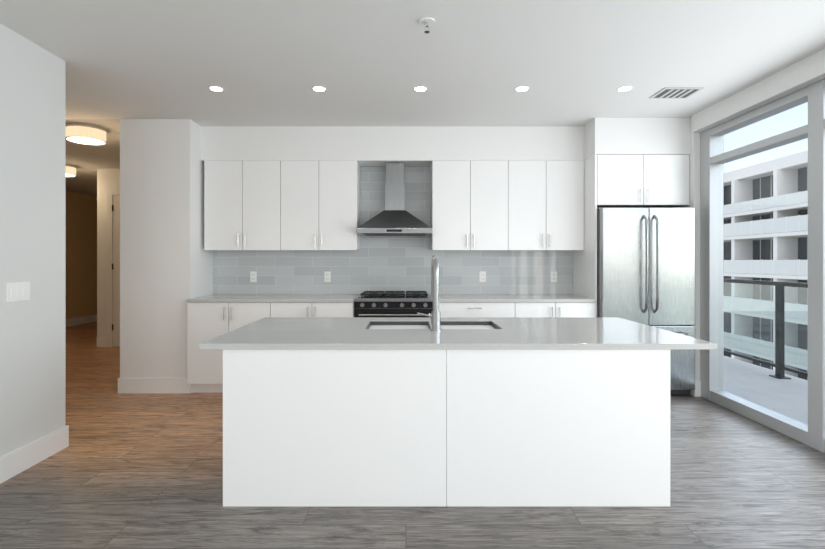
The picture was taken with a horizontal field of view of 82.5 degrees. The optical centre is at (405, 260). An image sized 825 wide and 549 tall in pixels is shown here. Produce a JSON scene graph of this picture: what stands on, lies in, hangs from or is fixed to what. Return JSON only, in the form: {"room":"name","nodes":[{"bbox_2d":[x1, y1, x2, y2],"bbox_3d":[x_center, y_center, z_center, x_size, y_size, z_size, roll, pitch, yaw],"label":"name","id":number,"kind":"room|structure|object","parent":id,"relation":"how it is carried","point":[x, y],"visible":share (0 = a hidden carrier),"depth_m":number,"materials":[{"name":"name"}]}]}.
{"room":"kitchen","nodes":[
{"label":"kitchen","id":0,"kind":"room"},
{"bbox_2d":[0,23,65,456],"bbox_3d":[-2.400,-0.047,0.015,0.120,2.650,6.430,0,0,0],"label":"wall","id":1,"kind":"structure","parent":0,"point":[32,227],"depth_m":2.93,"materials":[{"name":"white paint"}]},
{"bbox_2d":[6,282,29,301],"bbox_3d":[-2.335,0.185,2.835,0.008,0.115,0.170,0,0,0],"label":"switch plate","id":2,"kind":"object","parent":1,"relation":"attached to","point":[17,291],"visible":1,"depth_m":2.82,"materials":[{"name":"white plastic"}]},
{"bbox_2d":[0,425,68,483],"bbox_3d":[-2.333,1.206,0.096,0.013,0.145,6.293,0,0,0],"label":"baseboard","id":3,"kind":"structure","parent":1,"relation":"attached to","point":[21,459],"depth_m":2.93,"materials":[{"name":"white wood"}]},
{"bbox_2d":[66,190,96,318],"bbox_3d":[-6.675,-0.047,7.615,0.150,2.650,8.770,0,0,0],"label":"wall","id":4,"kind":"structure","parent":0,"point":[81,255],"depth_m":9.56,"materials":[{"name":"brown"}]},
{"bbox_2d":[66,314,96,326],"bbox_3d":[-6.593,1.206,7.415,0.013,0.145,8.370,0,0,0],"label":"baseboard","id":5,"kind":"structure","parent":4,"relation":"attached to","point":[91,318],"depth_m":9.54,"materials":[{"name":"white"}]},
{"bbox_2d":[97,169,119,346],"bbox_3d":[-3.685,-0.047,7.075,1.830,2.650,0.150,0,0,0],"label":"wall","id":6,"kind":"structure","parent":0,"point":[108,179],"depth_m":7.00,"materials":[{"name":"white paint"}]},
{"bbox_2d":[107,189,119,346],"bbox_3d":[-3.930,0.108,6.962,1.020,2.340,0.072,0,0,0],"label":"door","id":7,"kind":"structure","parent":6,"relation":"attached to","point":[113,267],"depth_m":6.98,"materials":[{"name":"white wood"}]},
{"bbox_2d":[120,119,212,377],"bbox_3d":[-2.430,-0.047,5.875,0.680,2.650,2.650,0,0,0],"label":"wall","id":8,"kind":"structure","parent":0,"point":[166,265],"depth_m":4.55,"materials":[{"name":"white paint"}]},
{"bbox_2d":[118,378,191,392],"bbox_3d":[-2.419,1.206,4.553,0.683,0.145,0.033,0,0,0],"label":"baseboard","id":9,"kind":"structure","parent":8,"relation":"attached to","point":[125,385],"depth_m":4.54,"materials":[{"name":"white wood"}]},
{"bbox_2d":[0,321,824,548],"bbox_3d":[-2.525,1.338,4.400,10.950,0.120,15.200,0,0,0],"label":"floor","id":10,"kind":"structure","parent":0,"point":[133,471],"depth_m":2.48,"materials":[{"name":"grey wood"}]},
{"bbox_2d":[187,302,270,392],"bbox_3d":[-1.691,0.836,4.789,0.794,0.884,0.617,0,0,0],"label":"base cabinet","id":11,"kind":"object","parent":10,"relation":"on","point":[206,321],"depth_m":4.48,"materials":[{"name":"white paint"}]},
{"bbox_2d":[186,294,595,301],"bbox_3d":[-0.140,0.378,4.783,3.896,0.030,0.630,0,0,0],"label":"countertop","id":12,"kind":"structure","parent":11,"relation":"on","point":[351,297],"depth_m":4.55,"materials":[{"name":"grey stone"}]},
{"bbox_2d":[271,302,354,316],"bbox_3d":[-0.897,0.836,4.789,0.794,0.884,0.617,0,0,0],"label":"base cabinet","id":13,"kind":"object","parent":10,"relation":"on","point":[278,309],"depth_m":4.48,"materials":[{"name":"white paint"}]},
{"bbox_2d":[354,291,432,316],"bbox_3d":[-0.115,0.799,4.746,0.756,0.957,0.684,0,0,0],"label":"range","id":14,"kind":"object","parent":10,"relation":"on","point":[388,304],"visible":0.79,"depth_m":4.47,"materials":[{"name":"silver metal"}]},
{"bbox_2d":[223,351,669,506],"bbox_3d":[0.211,0.869,2.995,2.330,0.820,1.100,0,0,0],"label":"kitchen island","id":15,"kind":"object","parent":10,"relation":"on","point":[434,408],"depth_m":2.44,"materials":[{"name":"white paint"}]},
{"bbox_2d":[243,319,646,326],"bbox_3d":[0.270,0.444,3.261,2.680,0.030,0.611,0,0,0],"label":"island countertop","id":16,"kind":"structure","parent":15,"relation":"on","point":[262,322],"depth_m":3.22,"materials":[{"name":"grey stone"}]},
{"bbox_2d":[367,319,430,326],"bbox_3d":[-0.047,0.558,3.158,0.413,0.250,0.403,0,0,0],"label":"sink","id":17,"kind":"object","parent":16,"relation":"in","point":[374,322],"depth_m":3.36,"materials":[{"name":"silver metal"}]},
{"bbox_2d":[443,319,498,326],"bbox_3d":[0.405,0.558,3.158,0.408,0.250,0.403,0,0,0],"label":"sink","id":18,"kind":"object","parent":16,"relation":"in","point":[446,322],"depth_m":3.36,"materials":[{"name":"silver metal"}]},
{"bbox_2d":[199,327,716,350],"bbox_3d":[0.270,0.444,2.693,2.680,0.030,0.525,0,0,0],"label":"island countertop","id":19,"kind":"structure","parent":15,"relation":"on","point":[243,338],"depth_m":2.56,"materials":[{"name":"grey stone"}]},
{"bbox_2d":[415,311,442,330],"bbox_3d":[0.144,0.371,2.900,0.150,0.116,0.068,0,0,0],"label":"faucet","id":20,"kind":"object","parent":19,"relation":"on","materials":[{"name":"silver metal"}]},
{"bbox_2d":[439,302,518,316],"bbox_3d":[0.656,0.836,4.789,0.768,0.884,0.617,0,0,0],"label":"base cabinet","id":21,"kind":"object","parent":10,"relation":"on","point":[516,309],"depth_m":4.48,"materials":[{"name":"white paint"}]},
{"bbox_2d":[519,302,594,316],"bbox_3d":[1.424,0.836,4.789,0.768,0.884,0.617,0,0,0],"label":"base cabinet","id":22,"kind":"object","parent":10,"relation":"on","point":[526,309],"depth_m":4.48,"materials":[{"name":"white paint"}]},
{"bbox_2d":[573,154,688,316],"bbox_3d":[2.264,0.128,4.782,0.908,2.300,0.631,0,0,0],"label":"cabinet","id":23,"kind":"object","parent":10,"relation":"on","point":[648,181],"visible":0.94,"depth_m":4.50,"materials":[{"name":"white paint"}]},
{"bbox_2d":[597,207,694,394],"bbox_3d":[2.275,0.386,4.689,0.874,1.784,0.722,0,0,0],"label":"fridge","id":24,"kind":"object","parent":10,"relation":"on","point":[645,265],"visible":0.69,"depth_m":4.40,"materials":[{"name":"silver metal"}]},
{"bbox_2d":[0,0,824,196],"bbox_3d":[-2.500,-1.432,4.400,11.000,0.120,15.200,0,0,0],"label":"ceiling","id":25,"kind":"structure","parent":0,"point":[376,62],"depth_m":3.17,"materials":[{"name":"white paint"}]},
{"bbox_2d":[66,164,76,176],"bbox_3d":[-4.950,-1.297,6.750,0.370,0.150,0.370,0,0,0],"label":"light","id":26,"kind":"object","parent":25,"relation":"attached to","point":[70,170],"visible":0.35,"depth_m":6.72,"materials":[{"name":"white fabric"}]},
{"bbox_2d":[66,123,106,144],"bbox_3d":[-3.300,-1.297,4.850,0.370,0.150,0.370,0,0,0],"label":"light","id":27,"kind":"object","parent":25,"relation":"attached to","point":[85,134],"visible":0.92,"depth_m":4.74,"materials":[{"name":"white fabric"}]},
{"bbox_2d":[208,86,223,91],"bbox_3d":[-1.510,-1.369,3.740,0.115,0.005,0.115,0,0,-6],"label":"recessed light","id":28,"kind":"object","parent":25,"relation":"in","point":[214,88],"depth_m":3.73,"materials":[{"name":"white plastic"}]},
{"bbox_2d":[312,86,326,91],"bbox_3d":[-0.690,-1.369,3.740,0.115,0.005,0.115,0,0,-6],"label":"recessed light","id":29,"kind":"object","parent":25,"relation":"in","point":[316,88],"depth_m":3.73,"materials":[{"name":"white"}]},
{"bbox_2d":[413,86,427,91],"bbox_3d":[0.115,-1.369,3.740,0.115,0.005,0.115,0,0,-24],"label":"recessed light","id":30,"kind":"object","parent":25,"relation":"in","point":[416,88],"depth_m":3.73,"materials":[{"name":"white plastic"}]},
{"bbox_2d":[419,17,434,32],"bbox_3d":[0.120,-1.341,2.690,0.090,0.062,0.090,0,0,0],"label":"sprinkler","id":31,"kind":"object","parent":25,"relation":"attached to","point":[427,21],"visible":1,"depth_m":2.68,"materials":[{"name":"white"}]},
{"bbox_2d":[201,118,689,166],"bbox_3d":[0.315,-1.198,4.800,4.810,0.348,0.600,0,0,0],"label":"soffit","id":32,"kind":"object","parent":25,"relation":"attached to","point":[381,146],"depth_m":4.79,"materials":[{"name":"white paint"}]},
{"bbox_2d":[515,86,529,91],"bbox_3d":[0.924,-1.369,3.740,0.115,0.005,0.115,0,0,-24],"label":"recessed light","id":33,"kind":"object","parent":25,"relation":"in","point":[521,88],"depth_m":3.73,"materials":[{"name":"white"}]},
{"bbox_2d":[617,86,632,91],"bbox_3d":[1.740,-1.369,3.740,0.115,0.005,0.115,0,0,-6],"label":"recessed light","id":34,"kind":"object","parent":25,"relation":"in","point":[625,88],"depth_m":3.73,"materials":[{"name":"white"}]},
{"bbox_2d":[649,87,703,98],"bbox_3d":[2.200,-1.367,3.830,0.310,0.010,0.240,0,0,0],"label":"ceiling vent","id":35,"kind":"object","parent":25,"relation":"in","point":[675,92],"visible":1,"depth_m":3.81,"materials":[{"name":"grey metal"}]},
{"bbox_2d":[679,117,723,395],"bbox_3d":[2.860,-0.047,4.770,0.280,2.650,0.660,0,0,0],"label":"wall","id":36,"kind":"structure","parent":0,"point":[694,177],"depth_m":4.44,"materials":[{"name":"white paint"}]},
{"bbox_2d":[700,79,824,452],"bbox_3d":[2.840,0.034,0.681,0.128,2.488,7.513,0,0,0],"label":"window","id":37,"kind":"structure","parent":36,"relation":"in","point":[714,157],"depth_m":3.65,"materials":[{"name":"clear glass"}]},
{"bbox_2d":[692,48,824,132],"bbox_3d":[2.850,-1.292,0.620,0.300,0.160,7.640,0,0,0],"label":"wall","id":38,"kind":"structure","parent":0,"point":[802,74],"depth_m":3.55,"materials":[{"name":"white paint"}]},
{"bbox_3d":[0.455,-0.047,5.200,5.090,2.650,0.200,0,0,0],"label":"wall","id":39,"kind":"structure","parent":0,"visible":0},
{"bbox_2d":[204,161,287,249],"bbox_3d":[-1.662,-0.572,4.929,0.776,0.900,0.317,0,0,0],"label":"upper cabinet","id":40,"kind":"object","parent":39,"relation":"attached to","point":[242,198],"depth_m":4.77,"materials":[{"name":"white paint"}]},
{"bbox_2d":[280,161,359,249],"bbox_3d":[-0.886,-0.572,4.929,0.776,0.900,0.317,0,0,0],"label":"upper cabinet","id":41,"kind":"object","parent":39,"relation":"attached to","point":[281,205],"depth_m":4.77,"materials":[{"name":"white paint"}]},
{"bbox_2d":[213,167,572,293],"bbox_3d":[-0.140,-0.272,5.093,3.896,1.500,0.010,0,0,0],"label":"backsplash","id":42,"kind":"structure","parent":39,"relation":"attached to","point":[388,263],"depth_m":5.09,"materials":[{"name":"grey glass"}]},
{"bbox_2d":[250,271,256,281],"bbox_3d":[-1.650,0.171,5.084,0.070,0.115,0.007,0,0,0],"label":"electrical outlet plate","id":43,"kind":"object","parent":42,"relation":"attached to","point":[253,274],"depth_m":5.08,"materials":[{"name":"white plastic"}]},
{"bbox_2d":[324,271,330,281],"bbox_3d":[-0.850,0.171,5.084,0.070,0.115,0.007,0,0,0],"label":"electrical outlet plate","id":44,"kind":"object","parent":42,"relation":"attached to","point":[327,276],"depth_m":5.08,"materials":[{"name":"white plastic"}]},
{"bbox_2d":[479,271,485,281],"bbox_3d":[0.830,0.171,5.084,0.070,0.115,0.007,0,0,0],"label":"electrical outlet plate","id":45,"kind":"object","parent":42,"relation":"attached to","point":[482,274],"depth_m":5.08,"materials":[{"name":"white plastic"}]},
{"bbox_2d":[551,271,556,281],"bbox_3d":[1.600,0.171,5.084,0.070,0.115,0.007,0,0,0],"label":"electrical outlet plate","id":46,"kind":"object","parent":42,"relation":"attached to","point":[553,273],"depth_m":5.08,"materials":[{"name":"white plastic"}]},
{"bbox_2d":[356,162,432,235],"bbox_3d":[-0.115,-0.645,4.843,0.750,0.754,0.488,0,0,0],"label":"range hood","id":47,"kind":"object","parent":39,"relation":"attached to","point":[394,218],"visible":1,"depth_m":4.75,"materials":[{"name":"silver metal"}]},
{"bbox_2d":[431,161,510,249],"bbox_3d":[0.652,-0.572,4.929,0.771,0.900,0.317,0,0,0],"label":"upper cabinet","id":48,"kind":"object","parent":39,"relation":"attached to","point":[507,205],"depth_m":4.77,"materials":[{"name":"white paint"}]},
{"bbox_2d":[503,161,583,249],"bbox_3d":[1.423,-0.572,4.929,0.770,0.900,0.317,0,0,0],"label":"upper cabinet","id":49,"kind":"object","parent":39,"relation":"attached to","point":[547,197],"depth_m":4.77,"materials":[{"name":"white paint"}]},
{"label":"outside","id":50,"kind":"structure","parent":0,"visible":0},
{"bbox_2d":[724,356,807,424],"bbox_3d":[3.675,1.443,2.900,1.450,0.270,12.200,0,0,0],"label":"balcony slab","id":51,"kind":"object","parent":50,"point":[797,388],"depth_m":4.82,"materials":[{"name":"concrete"}]},
{"bbox_2d":[724,279,807,378],"bbox_3d":[4.200,0.770,2.900,0.140,1.075,12.200,0,0,0],"label":"balcony railing","id":52,"kind":"object","parent":51,"relation":"on","point":[781,336],"depth_m":5.30,"materials":[{"name":"grey metal"}]},
{"bbox_2d":[724,150,807,379],"bbox_3d":[33.690,19.428,41.000,14.220,53.700,58.400,0,0,0],"label":"building","id":53,"kind":"structure","parent":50,"point":[738,242],"depth_m":35.27,"materials":[{"name":"white concrete"}]}
]}

